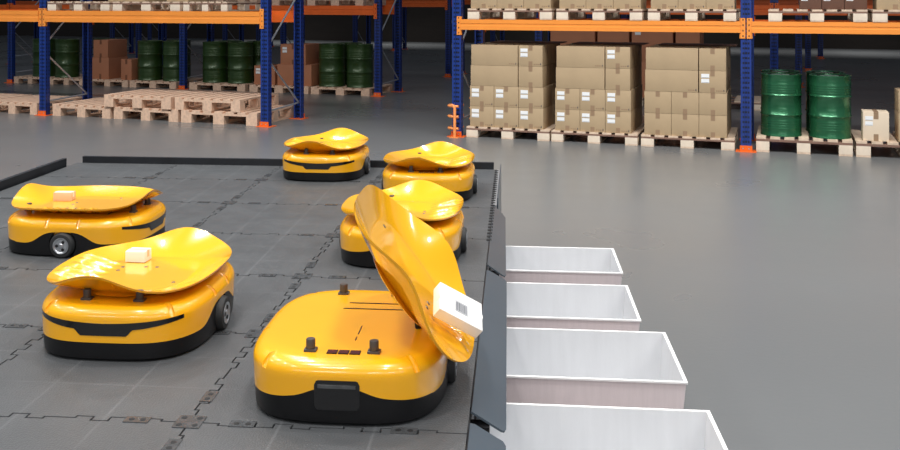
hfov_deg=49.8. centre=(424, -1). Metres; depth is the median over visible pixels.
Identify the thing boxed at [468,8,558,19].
pallet
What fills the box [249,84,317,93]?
pallet
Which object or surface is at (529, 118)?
carton
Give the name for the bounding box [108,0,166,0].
carton
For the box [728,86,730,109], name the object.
carton
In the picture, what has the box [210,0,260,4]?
pallet
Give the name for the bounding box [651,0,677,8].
carton
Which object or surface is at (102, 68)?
carton
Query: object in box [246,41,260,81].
drum
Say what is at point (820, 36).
rack
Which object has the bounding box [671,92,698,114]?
carton
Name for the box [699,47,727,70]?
carton
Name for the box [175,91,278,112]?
pallet
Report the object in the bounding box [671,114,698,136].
carton
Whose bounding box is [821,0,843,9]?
carton
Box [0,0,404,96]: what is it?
rack
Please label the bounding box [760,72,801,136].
drum
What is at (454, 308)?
parcel
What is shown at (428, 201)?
tray
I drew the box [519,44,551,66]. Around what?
carton
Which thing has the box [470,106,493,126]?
carton
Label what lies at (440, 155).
tray
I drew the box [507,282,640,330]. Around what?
bin
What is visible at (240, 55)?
drum
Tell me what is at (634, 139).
pallet
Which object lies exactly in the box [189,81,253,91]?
pallet
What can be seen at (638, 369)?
bin
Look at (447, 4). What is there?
rack
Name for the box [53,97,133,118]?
pallet
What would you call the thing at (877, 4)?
carton
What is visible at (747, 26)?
rack
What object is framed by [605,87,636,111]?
carton
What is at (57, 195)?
parcel
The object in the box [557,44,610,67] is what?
carton
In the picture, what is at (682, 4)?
carton
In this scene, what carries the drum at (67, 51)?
on the pallet at (53, 80)
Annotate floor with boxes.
[0,35,899,449]
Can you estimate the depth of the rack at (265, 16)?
15.12 m
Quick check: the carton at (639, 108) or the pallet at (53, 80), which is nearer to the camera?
the carton at (639, 108)
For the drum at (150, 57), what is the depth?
20.58 m
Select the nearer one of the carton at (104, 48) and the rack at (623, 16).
the carton at (104, 48)
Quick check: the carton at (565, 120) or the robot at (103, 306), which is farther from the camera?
the carton at (565, 120)
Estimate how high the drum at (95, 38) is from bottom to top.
0.836 m
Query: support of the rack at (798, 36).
on the floor
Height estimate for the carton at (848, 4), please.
0.250 m
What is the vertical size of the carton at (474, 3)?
0.261 m
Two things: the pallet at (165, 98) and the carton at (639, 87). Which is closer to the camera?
the carton at (639, 87)
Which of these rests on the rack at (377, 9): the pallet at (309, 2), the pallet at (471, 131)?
the pallet at (309, 2)
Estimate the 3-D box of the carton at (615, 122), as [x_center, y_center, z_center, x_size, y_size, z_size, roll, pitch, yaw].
[2.566,1.568,12.674,0.324,0.275,0.539,0,0,20]
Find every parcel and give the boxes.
[53,191,75,200]
[125,247,150,262]
[433,282,482,337]
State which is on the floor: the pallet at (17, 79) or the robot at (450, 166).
the pallet at (17, 79)
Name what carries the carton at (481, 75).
on the carton at (504, 96)
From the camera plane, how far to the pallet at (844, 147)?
11.66 m
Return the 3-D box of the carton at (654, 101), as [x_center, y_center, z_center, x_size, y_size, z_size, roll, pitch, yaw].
[3.032,1.292,12.502,0.331,0.275,0.538,0,0,20]
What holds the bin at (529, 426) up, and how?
on the floor
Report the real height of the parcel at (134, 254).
0.041 m
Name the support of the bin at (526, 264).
on the floor
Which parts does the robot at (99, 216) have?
support post, support post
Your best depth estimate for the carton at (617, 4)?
12.35 m
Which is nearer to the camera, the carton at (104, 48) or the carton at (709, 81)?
the carton at (709, 81)
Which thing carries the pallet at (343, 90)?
on the floor
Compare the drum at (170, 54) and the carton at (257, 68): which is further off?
the drum at (170, 54)
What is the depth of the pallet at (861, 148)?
11.43 m
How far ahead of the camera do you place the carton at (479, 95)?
13.06 m
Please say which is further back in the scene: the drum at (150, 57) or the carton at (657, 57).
the drum at (150, 57)
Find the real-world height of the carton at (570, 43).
0.274 m
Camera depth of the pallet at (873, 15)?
11.29 m
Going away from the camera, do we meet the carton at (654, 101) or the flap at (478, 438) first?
the flap at (478, 438)
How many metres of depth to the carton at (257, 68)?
19.59 m
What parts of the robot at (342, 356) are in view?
support post, support post, support post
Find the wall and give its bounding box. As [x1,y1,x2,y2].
[0,0,899,49]
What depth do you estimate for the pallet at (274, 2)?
19.51 m
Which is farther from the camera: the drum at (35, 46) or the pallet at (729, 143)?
the drum at (35, 46)
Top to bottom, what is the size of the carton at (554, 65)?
0.275 m
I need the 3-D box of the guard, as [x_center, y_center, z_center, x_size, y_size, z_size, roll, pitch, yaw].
[0.397,1.625,13.138,0.198,0.451,0.298,0,0,20]
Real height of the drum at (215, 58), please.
0.836 m
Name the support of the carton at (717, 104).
on the carton at (713, 126)
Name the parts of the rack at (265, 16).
foot plate, foot plate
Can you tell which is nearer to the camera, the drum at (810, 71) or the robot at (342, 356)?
the robot at (342, 356)
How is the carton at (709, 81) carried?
on the carton at (717, 104)
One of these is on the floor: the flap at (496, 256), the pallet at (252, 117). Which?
the pallet at (252, 117)
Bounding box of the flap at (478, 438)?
[466,423,505,449]
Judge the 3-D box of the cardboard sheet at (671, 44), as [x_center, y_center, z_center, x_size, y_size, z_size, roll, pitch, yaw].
[3.638,0.595,12.916,0.985,0.010,0.530,0,0,20]
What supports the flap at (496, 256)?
attached to the platform
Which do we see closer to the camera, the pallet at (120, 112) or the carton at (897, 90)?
the carton at (897, 90)
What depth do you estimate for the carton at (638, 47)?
13.09 m
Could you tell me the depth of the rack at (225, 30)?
30.68 m
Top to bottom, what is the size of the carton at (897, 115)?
0.340 m
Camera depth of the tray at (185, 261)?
3.43 m
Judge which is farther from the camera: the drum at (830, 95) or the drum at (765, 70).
the drum at (765, 70)
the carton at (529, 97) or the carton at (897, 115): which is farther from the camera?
the carton at (529, 97)
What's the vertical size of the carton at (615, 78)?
0.275 m
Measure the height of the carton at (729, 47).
0.275 m
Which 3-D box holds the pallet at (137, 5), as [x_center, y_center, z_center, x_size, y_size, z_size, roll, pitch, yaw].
[-4.071,0.096,15.373,1.220,0.144,1.150,0,0,20]
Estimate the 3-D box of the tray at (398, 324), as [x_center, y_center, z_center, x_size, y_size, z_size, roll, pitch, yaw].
[-0.026,0.807,2.933,0.360,0.456,0.680,0,0,0]
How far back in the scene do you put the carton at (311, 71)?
19.35 m
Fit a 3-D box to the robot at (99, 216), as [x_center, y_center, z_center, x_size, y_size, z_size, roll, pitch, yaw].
[-1.595,1.018,4.599,0.675,0.264,0.584,0,0,5]
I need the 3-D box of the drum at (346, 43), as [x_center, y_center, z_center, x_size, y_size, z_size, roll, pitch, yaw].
[-1.538,1.288,19.772,0.535,0.836,0.535,0,0,1]
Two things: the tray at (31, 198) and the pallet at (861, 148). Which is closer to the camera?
the tray at (31, 198)
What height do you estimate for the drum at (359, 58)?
0.836 m
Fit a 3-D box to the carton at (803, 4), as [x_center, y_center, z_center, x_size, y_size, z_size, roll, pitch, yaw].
[4.723,-0.011,11.900,0.245,0.250,0.502,0,0,20]
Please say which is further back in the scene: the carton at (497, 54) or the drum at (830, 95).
the carton at (497, 54)
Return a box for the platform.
[0,156,500,449]
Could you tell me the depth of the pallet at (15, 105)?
15.96 m
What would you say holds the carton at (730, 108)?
on the pallet at (729, 143)
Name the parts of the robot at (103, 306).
support post, support post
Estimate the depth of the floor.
8.56 m
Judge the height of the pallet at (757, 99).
0.144 m
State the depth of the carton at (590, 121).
12.54 m
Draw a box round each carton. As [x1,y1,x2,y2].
[92,56,127,78]
[94,39,126,57]
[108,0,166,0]
[121,58,137,79]
[167,0,209,1]
[254,64,276,84]
[277,63,318,85]
[281,43,319,64]
[470,85,493,106]
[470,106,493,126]
[471,0,496,8]
[471,43,523,65]
[471,65,518,86]
[494,86,518,107]
[494,107,518,127]
[497,0,523,8]
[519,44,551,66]
[519,64,551,87]
[519,84,551,108]
[519,105,551,129]
[524,0,558,8]
[530,43,559,63]
[550,31,597,44]
[552,63,556,83]
[552,83,555,103]
[552,103,554,124]
[555,88,579,109]
[555,109,579,130]
[556,67,604,89]
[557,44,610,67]
[559,0,585,8]
[570,43,607,44]
[580,89,605,110]
[580,110,604,131]
[586,0,612,8]
[598,31,631,41]
[605,45,635,68]
[605,66,635,89]
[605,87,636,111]
[605,108,636,133]
[613,0,645,8]
[632,32,675,61]
[636,45,641,65]
[636,64,641,86]
[637,84,641,106]
[637,104,641,127]
[642,62,645,97]
[644,91,670,113]
[644,113,671,135]
[645,69,698,92]
[646,46,700,69]
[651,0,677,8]
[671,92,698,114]
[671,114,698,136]
[676,32,703,42]
[678,0,705,8]
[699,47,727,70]
[699,69,727,92]
[699,90,728,115]
[699,112,728,137]
[703,46,730,67]
[706,0,735,8]
[728,66,730,88]
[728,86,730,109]
[729,108,730,131]
[799,0,820,8]
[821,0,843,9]
[844,0,866,9]
[861,109,888,141]
[873,0,899,9]
[895,88,899,112]
[895,110,899,141]
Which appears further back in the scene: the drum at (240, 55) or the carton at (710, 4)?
the drum at (240, 55)
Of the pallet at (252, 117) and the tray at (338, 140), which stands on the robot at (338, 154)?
the tray at (338, 140)
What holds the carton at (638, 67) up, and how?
on the carton at (639, 87)
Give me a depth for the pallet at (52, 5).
15.43 m
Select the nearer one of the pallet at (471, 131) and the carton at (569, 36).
the pallet at (471, 131)
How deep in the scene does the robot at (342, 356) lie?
2.72 m
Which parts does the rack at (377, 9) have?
foot plate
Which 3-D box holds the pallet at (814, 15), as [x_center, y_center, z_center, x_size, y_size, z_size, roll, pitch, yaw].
[4.859,0.186,12.059,1.090,0.144,1.150,0,0,20]
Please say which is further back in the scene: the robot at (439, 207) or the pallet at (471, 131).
the pallet at (471, 131)
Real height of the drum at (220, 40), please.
0.836 m
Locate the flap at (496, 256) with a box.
[486,206,505,276]
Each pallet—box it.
[0,93,32,108]
[0,95,81,114]
[14,75,63,83]
[48,1,133,10]
[50,74,101,84]
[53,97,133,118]
[92,78,143,86]
[104,88,210,109]
[113,1,218,10]
[114,101,199,121]
[130,78,202,88]
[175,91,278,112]
[181,103,293,125]
[183,1,260,10]
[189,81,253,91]
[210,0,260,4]
[249,0,318,4]
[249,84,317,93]
[307,0,385,5]
[311,83,391,95]
[466,123,554,140]
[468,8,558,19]
[551,123,643,145]
[556,8,650,19]
[641,127,737,150]
[648,9,740,20]
[731,95,760,110]
[756,125,852,156]
[768,9,866,21]
[851,129,899,157]
[867,9,899,21]
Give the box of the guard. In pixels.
[447,104,463,137]
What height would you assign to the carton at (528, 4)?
0.261 m
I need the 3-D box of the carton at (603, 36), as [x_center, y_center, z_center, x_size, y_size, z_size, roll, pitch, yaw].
[3.476,0.745,17.544,0.550,0.678,0.900,0,0,20]
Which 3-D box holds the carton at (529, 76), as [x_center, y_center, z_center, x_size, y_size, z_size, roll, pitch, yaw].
[1.488,1.016,13.073,0.326,0.275,0.538,0,0,20]
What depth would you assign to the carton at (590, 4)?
12.46 m
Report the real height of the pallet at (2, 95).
0.187 m
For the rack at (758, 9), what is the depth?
16.11 m
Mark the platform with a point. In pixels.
(282, 234)
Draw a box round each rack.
[0,0,306,127]
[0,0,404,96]
[7,0,466,76]
[110,0,504,52]
[148,7,406,50]
[447,0,899,152]
[535,0,899,68]
[587,0,872,87]
[621,0,872,70]
[816,34,824,58]
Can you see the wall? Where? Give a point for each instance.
(424, 24)
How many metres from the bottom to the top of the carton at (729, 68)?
0.275 m
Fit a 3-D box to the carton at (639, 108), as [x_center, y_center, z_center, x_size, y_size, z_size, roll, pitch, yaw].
[2.754,1.568,13.183,0.324,0.275,0.542,0,0,20]
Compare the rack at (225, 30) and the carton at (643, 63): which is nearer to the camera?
the carton at (643, 63)
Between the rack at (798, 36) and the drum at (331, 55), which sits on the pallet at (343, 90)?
the drum at (331, 55)
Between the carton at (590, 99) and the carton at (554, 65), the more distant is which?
the carton at (554, 65)
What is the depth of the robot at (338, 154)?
6.19 m
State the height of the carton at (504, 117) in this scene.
0.275 m
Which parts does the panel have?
hinge rod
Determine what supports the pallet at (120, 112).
on the floor
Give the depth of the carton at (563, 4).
12.59 m
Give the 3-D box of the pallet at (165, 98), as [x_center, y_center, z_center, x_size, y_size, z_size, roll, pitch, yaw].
[-4.233,1.567,15.454,1.220,0.187,1.150,0,0,20]
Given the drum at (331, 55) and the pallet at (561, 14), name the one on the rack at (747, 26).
the pallet at (561, 14)
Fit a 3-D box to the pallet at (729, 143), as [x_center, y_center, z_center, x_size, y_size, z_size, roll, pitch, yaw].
[3.463,1.778,12.639,1.130,0.144,1.150,0,0,20]
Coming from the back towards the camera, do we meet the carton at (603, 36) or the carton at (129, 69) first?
the carton at (129, 69)
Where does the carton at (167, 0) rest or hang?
on the pallet at (137, 5)
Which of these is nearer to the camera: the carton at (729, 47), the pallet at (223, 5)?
the carton at (729, 47)
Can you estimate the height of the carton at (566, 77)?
0.274 m
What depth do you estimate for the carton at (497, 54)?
13.00 m
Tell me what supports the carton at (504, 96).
on the carton at (504, 117)
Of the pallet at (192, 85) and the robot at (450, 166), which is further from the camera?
the pallet at (192, 85)
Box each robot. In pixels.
[8,183,165,257]
[42,227,234,360]
[253,185,473,424]
[282,128,369,180]
[339,180,466,267]
[381,141,477,199]
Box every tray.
[11,183,162,212]
[47,227,231,296]
[284,128,368,152]
[341,180,463,221]
[354,185,473,362]
[383,141,474,169]
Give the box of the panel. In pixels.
[470,270,506,432]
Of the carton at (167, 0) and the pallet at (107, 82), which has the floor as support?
the pallet at (107, 82)
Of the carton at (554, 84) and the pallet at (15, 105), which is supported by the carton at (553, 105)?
the carton at (554, 84)
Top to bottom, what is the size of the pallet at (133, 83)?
0.144 m
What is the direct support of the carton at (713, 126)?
on the pallet at (729, 143)
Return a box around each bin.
[476,402,727,449]
[490,246,622,284]
[506,327,687,408]
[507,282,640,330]
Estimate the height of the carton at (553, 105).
0.275 m
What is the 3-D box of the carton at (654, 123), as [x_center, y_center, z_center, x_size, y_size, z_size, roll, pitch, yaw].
[3.032,1.568,12.502,0.331,0.275,0.538,0,0,20]
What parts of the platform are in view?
joint plate, joint plate, joint plate, joint plate, joint plate, joint plate, joint plate, joint plate, joint plate, joint plate, joint plate, joint plate, joint plate, joint plate, joint plate, joint plate, joint plate, joint plate, panel, panel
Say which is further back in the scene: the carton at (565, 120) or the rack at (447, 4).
the rack at (447, 4)
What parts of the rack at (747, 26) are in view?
foot plate, foot plate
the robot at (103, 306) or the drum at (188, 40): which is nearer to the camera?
the robot at (103, 306)
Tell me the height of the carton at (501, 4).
0.261 m
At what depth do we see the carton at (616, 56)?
12.44 m
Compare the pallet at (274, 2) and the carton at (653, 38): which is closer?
the carton at (653, 38)
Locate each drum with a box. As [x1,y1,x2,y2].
[32,38,56,76]
[55,39,79,77]
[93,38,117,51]
[137,40,162,80]
[162,40,187,80]
[166,39,190,76]
[202,41,227,82]
[220,40,242,41]
[227,42,253,83]
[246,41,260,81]
[319,43,344,86]
[338,42,361,84]
[346,44,373,87]
[760,69,799,108]
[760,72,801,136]
[805,70,845,130]
[809,73,851,138]
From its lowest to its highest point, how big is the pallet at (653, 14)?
0.144 m
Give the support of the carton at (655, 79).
on the carton at (654, 101)
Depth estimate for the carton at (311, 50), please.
19.41 m
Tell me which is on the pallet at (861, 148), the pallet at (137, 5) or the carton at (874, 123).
the carton at (874, 123)
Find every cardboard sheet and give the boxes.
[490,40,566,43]
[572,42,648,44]
[658,43,737,46]
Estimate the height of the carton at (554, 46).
0.275 m
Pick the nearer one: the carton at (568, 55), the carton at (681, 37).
the carton at (568, 55)
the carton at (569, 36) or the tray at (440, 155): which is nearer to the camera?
the tray at (440, 155)
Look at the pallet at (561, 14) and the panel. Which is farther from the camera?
the pallet at (561, 14)
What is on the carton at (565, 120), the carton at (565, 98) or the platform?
the carton at (565, 98)

